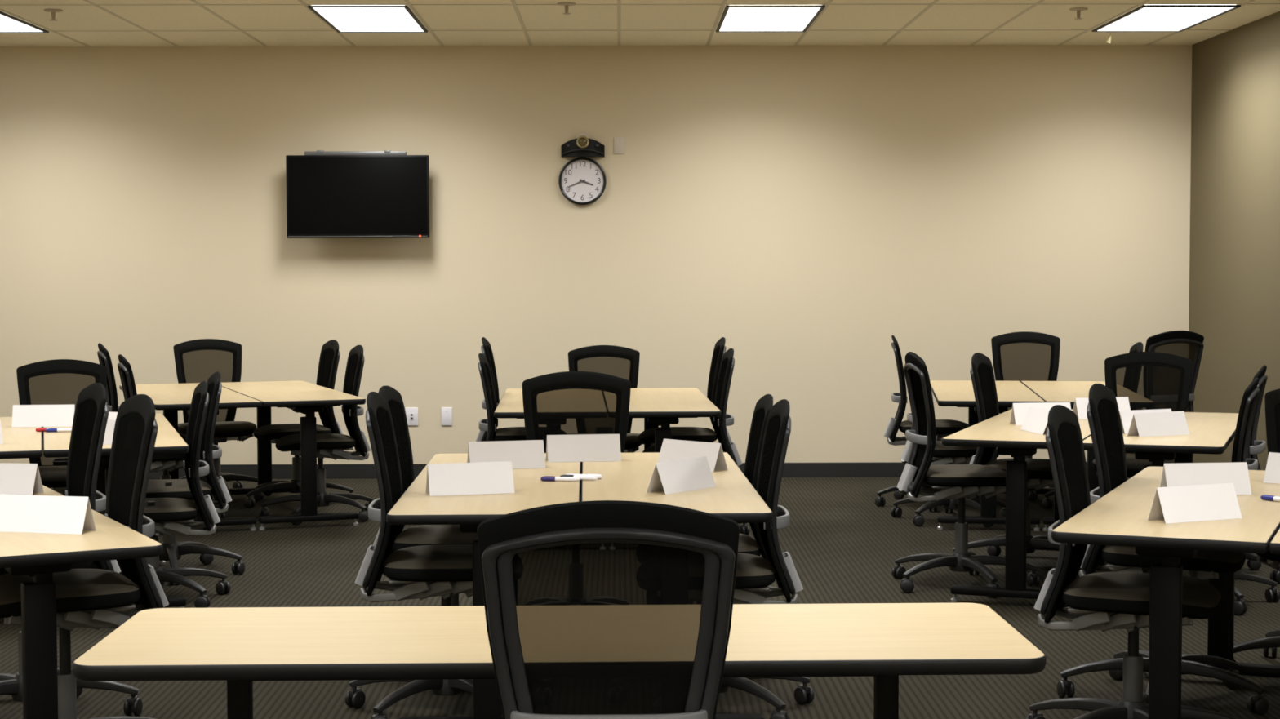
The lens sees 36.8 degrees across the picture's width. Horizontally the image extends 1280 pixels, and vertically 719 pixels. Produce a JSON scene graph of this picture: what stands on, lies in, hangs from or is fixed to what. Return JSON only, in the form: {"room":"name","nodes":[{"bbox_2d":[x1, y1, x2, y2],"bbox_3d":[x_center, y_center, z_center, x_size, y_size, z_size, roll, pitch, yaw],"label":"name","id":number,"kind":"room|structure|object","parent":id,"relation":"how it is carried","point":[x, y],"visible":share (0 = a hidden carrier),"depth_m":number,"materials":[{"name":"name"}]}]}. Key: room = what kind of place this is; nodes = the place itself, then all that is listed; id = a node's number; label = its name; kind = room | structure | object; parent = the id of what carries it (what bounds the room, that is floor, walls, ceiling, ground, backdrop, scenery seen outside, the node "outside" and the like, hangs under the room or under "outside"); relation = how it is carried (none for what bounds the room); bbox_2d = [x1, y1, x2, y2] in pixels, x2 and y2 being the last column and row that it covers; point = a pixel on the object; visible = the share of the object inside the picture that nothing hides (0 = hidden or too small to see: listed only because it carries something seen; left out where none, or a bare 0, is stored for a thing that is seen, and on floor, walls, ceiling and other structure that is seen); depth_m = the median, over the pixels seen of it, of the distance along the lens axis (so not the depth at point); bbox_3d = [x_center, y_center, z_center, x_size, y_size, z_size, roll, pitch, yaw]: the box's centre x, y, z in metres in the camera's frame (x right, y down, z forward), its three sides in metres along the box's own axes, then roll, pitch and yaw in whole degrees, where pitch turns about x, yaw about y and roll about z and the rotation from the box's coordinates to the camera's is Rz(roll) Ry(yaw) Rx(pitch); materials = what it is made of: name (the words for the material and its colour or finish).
{"room":"training room","nodes":[
{"label":"training room","id":0,"kind":"room"},
{"bbox_2d":[0,44,1191,465],"bbox_3d":[-1.054,-0.675,13.440,10.025,3.004,0.120,0,3,-1],"label":"wall","id":1,"kind":"structure","parent":0,"point":[805,208],"depth_m":13.38,"materials":[{"name":"beige paint"}]},
{"bbox_2d":[285,150,429,238],"bbox_3d":[-1.933,-1.137,13.249,0.976,0.602,0.194,0,3,-1],"label":"television","id":2,"kind":"object","parent":1,"relation":"attached to","point":[331,194],"visible":1,"depth_m":13.16,"materials":[{"name":"black plastic"}]},
{"bbox_2d":[405,407,417,425],"bbox_3d":[-1.593,0.398,13.420,0.088,0.126,0.012,0,3,-1],"label":"wall outlet","id":3,"kind":"object","parent":1,"relation":"attached to","point":[411,413],"visible":0.88,"depth_m":13.42,"materials":[{"name":"white plastic"}]},
{"bbox_2d":[441,407,452,425],"bbox_3d":[-1.349,0.398,13.425,0.074,0.126,0.009,0,3,-1],"label":"wall outlet","id":4,"kind":"object","parent":1,"relation":"attached to","point":[446,412],"visible":1,"depth_m":13.42,"materials":[{"name":"white plastic"}]},
{"bbox_2d":[41,462,1087,479],"bbox_3d":[-1.050,0.778,13.445,9.755,0.100,0.012,0,3,-1],"label":"baseboard","id":5,"kind":"structure","parent":1,"relation":"attached to","point":[893,468],"depth_m":13.44,"materials":[{"name":"black rubber"}]},
{"bbox_2d":[558,156,606,204],"bbox_3d":[-0.399,-1.238,13.339,0.332,0.332,0.038,0,3,-1],"label":"wall clock","id":6,"kind":"object","parent":1,"relation":"attached to","point":[582,180],"visible":1,"depth_m":13.34,"materials":[{"name":"black"}]},
{"bbox_2d":[560,131,604,156],"bbox_3d":[-0.396,-1.490,13.297,0.300,0.173,0.100,0,3,-1],"label":"fire alarm","id":7,"kind":"object","parent":1,"relation":"attached to","point":[581,146],"visible":1,"depth_m":13.28,"materials":[{"name":"black plastic"}]},
{"bbox_2d":[613,137,624,153],"bbox_3d":[-0.144,-1.486,13.347,0.076,0.114,0.009,0,3,-1],"label":"wall outlet","id":8,"kind":"object","parent":1,"relation":"attached to","point":[619,142],"visible":1,"depth_m":13.34,"materials":[{"name":"beige plastic"}]},
{"bbox_2d":[0,476,1279,718],"bbox_3d":[-0.963,1.265,5.461,10.185,0.100,16.408,0,3,-1],"label":"floor","id":9,"kind":"structure","parent":0,"point":[843,548],"depth_m":8.51,"materials":[{"name":"carpet"}]},
{"bbox_2d":[0,417,42,458],"bbox_3d":[-2.975,0.698,8.617,0.579,0.737,1.891,-1,3,-17],"label":"table","id":10,"kind":"object","parent":9,"relation":"on","point":[19,442],"visible":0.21,"depth_m":8.16,"materials":[{"name":"beige laminate"}]},
{"bbox_2d":[0,419,3,444],"bbox_3d":[-2.804,0.307,8.010,0.279,0.100,0.080,-2,3,-34],"label":"name card","id":11,"kind":"object","parent":10,"relation":"on","point":[1,433],"visible":1,"depth_m":8.07,"materials":[{"name":"white paper"}]},
{"bbox_2d":[35,427,46,431],"bbox_3d":[-2.653,0.317,8.665,0.135,0.017,0.016,0,3,-1],"label":"marker pen","id":12,"kind":"object","parent":10,"relation":"on","point":[39,429],"visible":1,"depth_m":8.66,"materials":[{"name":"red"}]},
{"bbox_2d":[0,382,142,715],"bbox_3d":[-1.980,0.632,6.231,0.693,1.089,0.665,-1,3,-25],"label":"mesh office chair","id":13,"kind":"object","parent":9,"relation":"on","point":[95,393],"visible":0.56,"depth_m":6.29,"materials":[{"name":"black plastic"}]},
{"bbox_2d":[16,359,133,559],"bbox_3d":[-2.884,0.514,9.648,0.696,0.999,0.659,-1,3,-19],"label":"mesh office chair","id":14,"kind":"object","parent":9,"relation":"on","point":[54,477],"visible":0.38,"depth_m":9.81,"materials":[{"name":"black plastic"}]},
{"bbox_2d":[0,484,163,718],"bbox_3d":[-1.964,0.830,5.833,0.578,0.737,1.891,-2,3,-28],"label":"table","id":15,"kind":"object","parent":9,"relation":"on","point":[38,556],"visible":0.83,"depth_m":5.16,"materials":[{"name":"brown wood"}]},
{"bbox_2d":[0,462,44,495],"bbox_3d":[-2.101,0.389,6.296,0.279,0.100,0.080,0,3,10],"label":"name card","id":16,"kind":"object","parent":15,"relation":"on","point":[24,479],"visible":0.85,"depth_m":6.27,"materials":[{"name":"white paper"}]},
{"bbox_2d":[0,494,96,534],"bbox_3d":[-1.673,0.431,5.396,0.279,0.100,0.080,1,3,13],"label":"name card","id":17,"kind":"object","parent":15,"relation":"on","point":[51,514],"visible":1,"depth_m":5.38,"materials":[{"name":"white paper"}]},
{"bbox_2d":[0,394,168,718],"bbox_3d":[-1.693,0.659,5.624,0.693,1.094,0.662,-1,3,-26],"label":"mesh office chair","id":18,"kind":"object","parent":9,"relation":"on","point":[96,599],"visible":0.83,"depth_m":5.55,"materials":[{"name":"black plastic"}]},
{"bbox_2d":[43,413,189,608],"bbox_3d":[-2.419,0.688,8.790,0.579,0.737,1.891,-1,3,-17],"label":"table","id":19,"kind":"object","parent":9,"relation":"on","point":[168,441],"visible":0.34,"depth_m":8.08,"materials":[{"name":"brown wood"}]},
{"bbox_2d":[11,404,75,426],"bbox_3d":[-2.779,0.261,8.970,0.279,0.100,0.080,0,3,-7],"label":"name card","id":20,"kind":"object","parent":19,"relation":"on","point":[23,415],"visible":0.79,"depth_m":8.95,"materials":[{"name":"white paper"}]},
{"bbox_2d":[45,428,71,432],"bbox_3d":[-2.600,0.318,8.643,0.135,0.017,0.016,0,3,-6],"label":"marker pen","id":21,"kind":"object","parent":19,"relation":"on","point":[48,430],"visible":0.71,"depth_m":8.64,"materials":[{"name":"white plastic"}]},
{"bbox_2d":[81,418,132,444],"bbox_3d":[-2.266,0.302,8.101,0.279,0.100,0.080,2,3,33],"label":"name card","id":22,"kind":"object","parent":19,"relation":"on","point":[89,424],"visible":0.29,"depth_m":8.07,"materials":[{"name":"white paper"}]},
{"bbox_2d":[85,411,138,434],"bbox_3d":[-2.364,0.281,8.530,0.279,0.100,0.080,1,3,23],"label":"name card","id":23,"kind":"object","parent":19,"relation":"on","point":[132,429],"visible":0.14,"depth_m":8.51,"materials":[{"name":"white paper"}]},
{"bbox_2d":[97,342,186,440],"bbox_3d":[-3.036,0.407,11.656,0.664,1.023,0.687,2,3,32],"label":"mesh office chair","id":24,"kind":"object","parent":9,"relation":"on","point":[104,357],"visible":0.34,"depth_m":11.39,"materials":[{"name":"black plastic"}]},
{"bbox_2d":[97,381,230,608],"bbox_3d":[-2.129,0.586,8.447,0.664,0.972,0.687,2,3,36],"label":"mesh office chair","id":25,"kind":"object","parent":9,"relation":"on","point":[170,516],"visible":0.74,"depth_m":8.39,"materials":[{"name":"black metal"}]},
{"bbox_2d":[117,354,225,529],"bbox_3d":[-2.707,0.461,10.918,0.684,0.986,0.665,1,3,16],"label":"mesh office chair","id":26,"kind":"object","parent":9,"relation":"on","point":[165,463],"visible":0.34,"depth_m":10.77,"materials":[{"name":"black plastic"}]},
{"bbox_2d":[126,371,244,585],"bbox_3d":[-2.256,0.547,9.263,0.684,0.972,0.665,1,3,19],"label":"mesh office chair","id":27,"kind":"object","parent":9,"relation":"on","point":[172,551],"visible":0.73,"depth_m":9.20,"materials":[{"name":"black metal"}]},
{"bbox_2d":[119,382,262,535],"bbox_3d":[-2.679,0.564,11.362,0.579,0.737,1.891,-1,3,-21],"label":"table","id":28,"kind":"object","parent":9,"relation":"on","point":[170,398],"visible":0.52,"depth_m":10.89,"materials":[{"name":"beige laminate"}]},
{"bbox_2d":[173,338,272,498],"bbox_3d":[-2.723,0.381,12.352,0.696,1.002,0.659,-1,3,-24],"label":"mesh office chair","id":29,"kind":"object","parent":9,"relation":"on","point":[230,429],"visible":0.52,"depth_m":12.46,"materials":[{"name":"black metal"}]},
{"bbox_2d":[221,380,365,530],"bbox_3d":[-2.134,0.553,11.568,0.578,0.737,1.891,-1,3,-21],"label":"table","id":30,"kind":"object","parent":9,"relation":"on","point":[307,398],"visible":0.8,"depth_m":10.89,"materials":[{"name":"beige laminate"}]},
{"bbox_2d":[244,339,355,508],"bbox_3d":[-2.134,0.389,12.009,0.684,1.021,0.665,1,3,16],"label":"mesh office chair","id":31,"kind":"object","parent":9,"relation":"on","point":[273,433],"visible":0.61,"depth_m":11.93,"materials":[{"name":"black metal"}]},
{"bbox_2d":[258,345,373,525],"bbox_3d":[-1.893,0.426,11.321,0.692,1.009,0.668,-1,3,-17],"label":"mesh office chair","id":32,"kind":"object","parent":9,"relation":"on","point":[331,446],"visible":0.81,"depth_m":11.23,"materials":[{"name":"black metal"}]},
{"bbox_2d":[373,385,477,606],"bbox_3d":[-0.691,0.619,7.028,0.693,1.034,0.665,0,3,1],"label":"mesh office chair","id":33,"kind":"object","parent":9,"relation":"on","point":[424,535],"visible":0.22,"depth_m":7.08,"materials":[{"name":"black metal"}]},
{"bbox_2d":[345,391,552,718],"bbox_3d":[-0.653,0.640,6.296,0.684,1.067,0.665,2,3,35],"label":"mesh office chair","id":34,"kind":"object","parent":9,"relation":"on","point":[422,572],"visible":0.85,"depth_m":6.18,"materials":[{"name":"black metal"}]},
{"bbox_2d":[386,453,581,718],"bbox_3d":[-0.495,0.785,6.698,0.578,0.737,1.891,0,3,-2],"label":"table","id":35,"kind":"object","parent":9,"relation":"on","point":[415,506],"visible":0.32,"depth_m":5.99,"materials":[{"name":"beige laminate"}]},
{"bbox_2d":[426,461,514,496],"bbox_3d":[-0.554,0.386,6.275,0.279,0.100,0.080,-1,3,-16],"label":"name card","id":36,"kind":"object","parent":35,"relation":"on","point":[482,477],"visible":1,"depth_m":6.26,"materials":[{"name":"white paper"}]},
{"bbox_2d":[466,440,545,469],"bbox_3d":[-0.491,0.348,7.059,0.279,0.100,0.080,-1,3,-15],"label":"name card","id":37,"kind":"object","parent":35,"relation":"on","point":[527,454],"visible":0.79,"depth_m":7.04,"materials":[{"name":"white paper"}]},
{"bbox_2d":[540,475,579,481],"bbox_3d":[-0.274,0.411,6.615,0.135,0.017,0.016,0,3,11],"label":"marker pen","id":38,"kind":"object","parent":35,"relation":"on","point":[546,478],"visible":1,"depth_m":6.61,"materials":[{"name":"white plastic"}]},
{"bbox_2d":[560,475,597,480],"bbox_3d":[-0.212,0.409,6.653,0.135,0.017,0.016,1,3,19],"label":"marker pen","id":39,"kind":"object","parent":35,"relation":"on","point":[581,477],"visible":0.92,"depth_m":6.64,"materials":[{"name":"white plastic"}]},
{"bbox_2d":[475,337,568,441],"bbox_3d":[-0.677,0.404,11.117,0.687,1.071,0.664,-2,4,-39],"label":"mesh office chair","id":40,"kind":"object","parent":9,"relation":"on","point":[512,433],"visible":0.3,"depth_m":10.96,"materials":[{"name":"black metal"}]},
{"bbox_2d":[477,353,566,547],"bbox_3d":[-0.631,0.472,10.322,0.684,1.012,0.665,2,3,35],"label":"mesh office chair","id":41,"kind":"object","parent":9,"relation":"on","point":[490,424],"visible":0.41,"depth_m":10.16,"materials":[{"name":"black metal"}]},
{"bbox_2d":[493,388,607,550],"bbox_3d":[-0.487,0.590,10.733,0.579,0.737,1.891,0,3,-2],"label":"table","id":42,"kind":"object","parent":9,"relation":"on","point":[554,407],"visible":0.59,"depth_m":10.14,"materials":[{"name":"beige laminate"}]},
{"bbox_2d":[71,603,1046,718],"bbox_3d":[-0.153,0.919,3.914,1.840,0.737,0.610,0,3,-1],"label":"table","id":43,"kind":"object","parent":9,"relation":"on","point":[240,646],"visible":1,"depth_m":3.80,"materials":[{"name":"beige laminate"}]},
{"bbox_2d":[521,371,631,605],"bbox_3d":[-0.256,0.585,7.633,0.696,1.041,0.659,0,3,-1],"label":"mesh office chair","id":44,"kind":"object","parent":9,"relation":"on","point":[532,387],"visible":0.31,"depth_m":7.84,"materials":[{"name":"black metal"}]},
{"bbox_2d":[568,345,641,493],"bbox_3d":[-0.220,0.419,11.671,0.696,0.982,0.659,0,3,-1],"label":"mesh office chair","id":45,"kind":"object","parent":9,"relation":"on","point":[633,444],"visible":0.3,"depth_m":11.88,"materials":[{"name":"black metal"}]},
{"bbox_2d":[476,500,739,718],"bbox_3d":[-0.058,0.766,3.519,0.695,1.076,0.666,0,3,-1],"label":"mesh office chair","id":46,"kind":"object","parent":9,"relation":"on","point":[716,537],"visible":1,"depth_m":3.25,"materials":[{"name":"black plastic"}]},
{"bbox_2d":[602,387,721,550],"bbox_3d":[0.095,0.587,10.754,0.578,0.737,1.891,0,3,-2],"label":"table","id":47,"kind":"object","parent":9,"relation":"on","point":[662,407],"visible":0.52,"depth_m":10.17,"materials":[{"name":"brown wood"}]},
{"bbox_2d":[581,452,773,718],"bbox_3d":[0.087,0.783,6.714,0.578,0.737,1.891,0,3,-2],"label":"table","id":48,"kind":"object","parent":9,"relation":"on","point":[734,497],"visible":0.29,"depth_m":6.13,"materials":[{"name":"beige laminate"}]},
{"bbox_2d":[546,434,621,462],"bbox_3d":[-0.215,0.335,7.317,0.279,0.100,0.080,-1,3,-9],"label":"name card","id":49,"kind":"object","parent":48,"relation":"on","point":[580,447],"visible":1,"depth_m":7.30,"materials":[{"name":"white paper"}]},
{"bbox_2d":[564,473,602,479],"bbox_3d":[-0.197,0.406,6.702,0.135,0.017,0.016,1,3,17],"label":"marker pen","id":50,"kind":"object","parent":48,"relation":"on","point":[598,476],"visible":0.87,"depth_m":6.69,"materials":[{"name":"white plastic"}]},
{"bbox_2d":[646,456,715,494],"bbox_3d":[0.137,0.381,6.356,0.080,0.100,0.279,2,4,38],"label":"name card","id":51,"kind":"object","parent":48,"relation":"on","point":[694,473],"visible":1,"depth_m":6.33,"materials":[{"name":"white paper"}]},
{"bbox_2d":[657,439,728,471],"bbox_3d":[0.190,0.348,7.037,0.279,0.100,0.080,2,4,43],"label":"name card","id":52,"kind":"object","parent":48,"relation":"on","point":[672,450],"visible":0.79,"depth_m":7.02,"materials":[{"name":"white paper"}]},
{"bbox_2d":[638,337,732,446],"bbox_3d":[0.258,0.403,11.151,0.684,1.066,0.665,2,3,35],"label":"mesh office chair","id":53,"kind":"object","parent":9,"relation":"on","point":[686,433],"visible":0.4,"depth_m":10.98,"materials":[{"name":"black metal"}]},
{"bbox_2d":[641,348,750,535],"bbox_3d":[0.273,0.458,10.354,0.687,1.033,0.664,-2,4,-39],"label":"mesh office chair","id":54,"kind":"object","parent":9,"relation":"on","point":[727,363],"visible":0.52,"depth_m":10.26,"materials":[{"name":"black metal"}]},
{"bbox_2d":[635,394,773,604],"bbox_3d":[0.253,0.629,7.121,0.684,1.004,0.665,2,3,35],"label":"mesh office chair","id":55,"kind":"object","parent":9,"relation":"on","point":[747,544],"visible":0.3,"depth_m":7.07,"materials":[{"name":"black plastic"}]},
{"bbox_2d":[608,399,813,718],"bbox_3d":[0.258,0.652,6.323,0.687,1.036,0.664,-2,4,-38],"label":"mesh office chair","id":56,"kind":"object","parent":9,"relation":"on","point":[754,575],"visible":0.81,"depth_m":6.21,"materials":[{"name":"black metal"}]},
{"bbox_2d":[875,335,980,511],"bbox_3d":[1.785,0.373,11.879,0.687,1.049,0.664,-2,3,-30],"label":"mesh office chair","id":57,"kind":"object","parent":9,"relation":"on","point":[944,428],"visible":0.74,"depth_m":11.71,"materials":[{"name":"black plastic"}]},
{"bbox_2d":[890,351,1005,527],"bbox_3d":[1.820,0.444,11.141,0.680,0.973,0.689,0,3,-4],"label":"mesh office chair","id":58,"kind":"object","parent":9,"relation":"on","point":[943,455],"visible":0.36,"depth_m":10.96,"materials":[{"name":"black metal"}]},
{"bbox_2d":[891,353,1039,598],"bbox_3d":[1.501,0.508,8.838,0.665,1.069,0.694,0,3,-3],"label":"mesh office chair","id":59,"kind":"object","parent":9,"relation":"on","point":[945,482],"visible":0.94,"depth_m":8.74,"materials":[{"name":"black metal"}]},
{"bbox_2d":[929,380,1044,531],"bbox_3d":[2.032,0.550,11.445,0.579,0.737,1.891,0,3,7],"label":"table","id":60,"kind":"object","parent":9,"relation":"on","point":[958,393],"visible":0.56,"depth_m":10.74,"materials":[{"name":"beige laminate"}]},
{"bbox_2d":[952,352,1086,571],"bbox_3d":[1.881,0.491,9.451,0.687,1.047,0.664,-1,3,-16],"label":"mesh office chair","id":61,"kind":"object","parent":9,"relation":"on","point":[1039,473],"visible":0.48,"depth_m":9.39,"materials":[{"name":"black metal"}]},
{"bbox_2d":[942,408,1109,602],"bbox_3d":[1.883,0.667,9.017,0.579,0.737,1.891,1,3,20],"label":"table","id":62,"kind":"object","parent":9,"relation":"on","point":[997,431],"visible":0.45,"depth_m":8.32,"materials":[{"name":"brown wood"}]},
{"bbox_2d":[1009,402,1071,425],"bbox_3d":[1.871,0.251,8.963,0.279,0.100,0.080,-1,3,-9],"label":"name card","id":63,"kind":"object","parent":62,"relation":"on","point":[1019,411],"visible":0.57,"depth_m":8.95,"materials":[{"name":"white paper"}]},
{"bbox_2d":[1021,407,1059,435],"bbox_3d":[1.776,0.272,8.538,0.080,0.100,0.279,-1,3,-9],"label":"name card","id":64,"kind":"object","parent":62,"relation":"on","point":[1035,421],"visible":0.79,"depth_m":8.53,"materials":[{"name":"white paper"}]},
{"bbox_2d":[1072,396,1130,419],"bbox_3d":[2.234,0.233,9.306,0.279,0.100,0.080,-1,3,-13],"label":"name card","id":65,"kind":"object","parent":62,"relation":"on","point":[1080,406],"visible":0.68,"depth_m":9.28,"materials":[{"name":"white paper"}]},
{"bbox_2d":[991,331,1077,501],"bbox_3d":[2.492,0.353,12.340,0.696,1.037,0.659,0,3,6],"label":"mesh office chair","id":66,"kind":"object","parent":9,"relation":"on","point":[997,341],"visible":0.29,"depth_m":12.55,"materials":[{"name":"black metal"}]},
{"bbox_2d":[1020,381,1154,531],"bbox_3d":[2.611,0.552,11.375,0.579,0.737,1.891,0,3,7],"label":"table","id":67,"kind":"object","parent":9,"relation":"on","point":[1048,391],"visible":0.42,"depth_m":11.08,"materials":[{"name":"beige laminate"}]},
{"bbox_2d":[1042,342,1143,508],"bbox_3d":[2.819,0.396,11.755,0.684,1.010,0.665,3,4,44],"label":"mesh office chair","id":68,"kind":"object","parent":9,"relation":"on","point":[1138,347],"visible":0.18,"depth_m":11.67,"materials":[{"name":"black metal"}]},
{"bbox_2d":[1025,404,1237,718],"bbox_3d":[1.510,0.667,5.859,0.693,1.040,0.661,1,3,22],"label":"mesh office chair","id":69,"kind":"object","parent":9,"relation":"on","point":[1104,602],"visible":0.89,"depth_m":5.79,"materials":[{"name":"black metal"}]},
{"bbox_2d":[1091,351,1192,481],"bbox_3d":[2.557,0.485,9.792,0.696,1.019,0.659,1,3,20],"label":"mesh office chair","id":70,"kind":"object","parent":9,"relation":"on","point":[1134,466],"visible":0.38,"depth_m":9.95,"materials":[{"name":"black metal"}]},
{"bbox_2d":[1083,412,1238,468],"bbox_3d":[2.429,0.676,8.815,0.579,0.737,1.891,1,3,20],"label":"table","id":71,"kind":"object","parent":9,"relation":"on","point":[1212,433],"visible":0.26,"depth_m":8.12,"materials":[{"name":"beige laminate"}]},
{"bbox_2d":[1119,408,1171,434],"bbox_3d":[2.236,0.272,8.510,0.279,0.100,0.080,-1,3,-23],"label":"name card","id":72,"kind":"object","parent":71,"relation":"on","point":[1126,416],"visible":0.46,"depth_m":8.46,"materials":[{"name":"white paper"}]},
{"bbox_2d":[1127,411,1189,437],"bbox_3d":[2.256,0.279,8.364,0.279,0.100,0.080,-1,3,-26],"label":"name card","id":73,"kind":"object","parent":71,"relation":"on","point":[1171,423],"visible":1,"depth_m":8.34,"materials":[{"name":"white paper"}]},
{"bbox_2d":[1057,383,1268,715],"bbox_3d":[1.779,0.620,6.549,0.687,1.071,0.664,-1,3,-14],"label":"mesh office chair","id":74,"kind":"object","parent":9,"relation":"on","point":[1205,565],"visible":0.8,"depth_m":6.43,"materials":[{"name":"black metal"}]},
{"bbox_2d":[1051,466,1279,718],"bbox_3d":[1.770,0.808,6.118,0.579,0.737,1.891,1,3,23],"label":"table","id":75,"kind":"object","parent":9,"relation":"on","point":[1119,517],"visible":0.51,"depth_m":5.43,"materials":[{"name":"beige laminate"}]},
{"bbox_2d":[1147,483,1242,524],"bbox_3d":[1.613,0.415,5.589,0.279,0.100,0.080,-1,3,-24],"label":"name card","id":76,"kind":"object","parent":75,"relation":"on","point":[1209,502],"visible":1,"depth_m":5.57,"materials":[{"name":"white paper"}]},
{"bbox_2d":[1160,462,1251,494],"bbox_3d":[1.828,0.384,6.219,0.279,0.100,0.080,0,3,-6],"label":"name card","id":77,"kind":"object","parent":75,"relation":"on","point":[1180,474],"visible":0.79,"depth_m":6.20,"materials":[{"name":"white paper"}]},
{"bbox_2d":[1260,494,1279,502],"bbox_3d":[1.992,0.436,5.997,0.016,0.017,0.135,-2,3,-30],"label":"marker pen","id":78,"kind":"object","parent":75,"relation":"on","point":[1264,497],"visible":1,"depth_m":6.02,"materials":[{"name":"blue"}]},
{"bbox_2d":[1263,452,1279,484],"bbox_3d":[2.247,0.371,6.468,0.279,0.100,0.080,3,4,44],"label":"name card","id":79,"kind":"object","parent":75,"relation":"on","point":[1272,475],"visible":1,"depth_m":6.53,"materials":[{"name":"white paper"}]},
{"bbox_2d":[1142,330,1204,412],"bbox_3d":[2.912,0.379,11.096,0.684,1.107,0.665,3,4,44],"label":"mesh office chair","id":80,"kind":"object","parent":9,"relation":"on","point":[1197,340],"visible":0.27,"depth_m":10.88,"materials":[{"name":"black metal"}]},
{"bbox_2d":[1204,377,1279,615],"bbox_3d":[2.447,0.569,8.445,0.693,0.982,0.662,1,3,22],"label":"mesh office chair","id":81,"kind":"object","parent":9,"relation":"on","point":[1251,395],"visible":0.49,"depth_m":8.24,"materials":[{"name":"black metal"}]},
{"bbox_2d":[1233,388,1279,662],"bbox_3d":[2.439,0.620,6.874,0.696,1.033,0.659,1,3,22],"label":"mesh office chair","id":82,"kind":"object","parent":9,"relation":"on","point":[1272,398],"visible":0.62,"depth_m":7.12,"materials":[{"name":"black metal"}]},
{"bbox_2d":[1244,364,1279,583],"bbox_3d":[2.693,0.528,9.084,0.693,1.000,0.662,1,3,22],"label":"mesh office chair","id":83,"kind":"object","parent":9,"relation":"on","point":[1255,446],"visible":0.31,"depth_m":9.06,"materials":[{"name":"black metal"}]},
{"bbox_2d":[1269,528,1279,555],"bbox_3d":[2.307,0.818,5.892,0.579,0.737,1.891,1,3,23],"label":"table","id":84,"kind":"object","parent":9,"relation":"on","point":[1274,545],"visible":1,"depth_m":5.12,"materials":[{"name":"beige laminate"}]},
{"bbox_2d":[0,0,1279,46],"bbox_3d":[-0.970,-1.834,5.311,10.025,0.103,16.248,0,3,-1],"label":"ceiling","id":85,"kind":"structure","parent":0,"point":[88,23],"depth_m":12.05,"materials":[{"name":"tile"}]},
{"bbox_2d":[0,11,48,32],"bbox_3d":[-4.093,-2.082,11.794,0.580,0.012,1.205,0,3,-1],"label":"recessed light","id":86,"kind":"object","parent":85,"relation":"in","point":[8,24],"visible":1,"depth_m":12.11,"materials":[{"name":"white"}]},
{"bbox_2d":[44,8,62,21],"bbox_3d":[-3.482,-2.044,11.416,0.110,0.060,0.110,0,3,-1],"label":"sprinkler head","id":87,"kind":"object","parent":85,"relation":"attached to","point":[53,11],"visible":1,"depth_m":11.40},
{"bbox_2d":[307,5,427,32],"bbox_3d":[-1.653,-2.089,11.820,0.580,0.012,1.205,0,3,-1],"label":"recessed light","id":88,"kind":"object","parent":85,"relation":"in","point":[343,19],"visible":1,"depth_m":11.76,"materials":[{"name":"white plastic"}]},
{"bbox_2d":[557,2,576,14],"bbox_3d":[-0.426,-2.039,11.177,0.110,0.060,0.110,0,3,-1],"label":"sprinkler head","id":89,"kind":"object","parent":85,"relation":"attached to","point":[566,5],"visible":1,"depth_m":11.16},
{"bbox_2d":[715,4,825,31],"bbox_3d":[0.786,-2.096,11.846,0.580,0.012,1.205,0,3,-1],"label":"recessed light","id":90,"kind":"object","parent":85,"relation":"in","point":[735,18],"visible":1,"depth_m":11.77,"materials":[{"name":"white plastic"}]},
{"bbox_2d":[1069,7,1088,19],"bbox_3d":[2.613,-2.059,11.458,0.110,0.060,0.110,0,3,-1],"label":"sprinkler head","id":91,"kind":"object","parent":85,"relation":"attached to","point":[1077,10],"visible":1,"depth_m":11.44},
{"bbox_2d":[1106,31,1115,44],"bbox_3d":[3.083,-2.105,12.577,0.060,0.079,0.060,3,4,44],"label":"sprinkler head","id":92,"kind":"object","parent":85,"relation":"attached to","point":[1108,41],"visible":1,"depth_m":12.57},
{"bbox_2d":[1092,4,1240,31],"bbox_3d":[3.226,-2.102,11.873,0.580,0.012,1.205,0,3,-1],"label":"recessed light","id":93,"kind":"object","parent":85,"relation":"in","point":[1144,18],"visible":1,"depth_m":11.81,"materials":[{"name":"white plastic"}]},
{"bbox_2d":[1188,11,1279,471],"bbox_3d":[3.986,-0.299,5.440,0.120,3.004,16.008,0,3,-1],"label":"wall","id":94,"kind":"structure","parent":0,"point":[1234,246],"depth_m":12.45,"materials":[{"name":"brown paint"}]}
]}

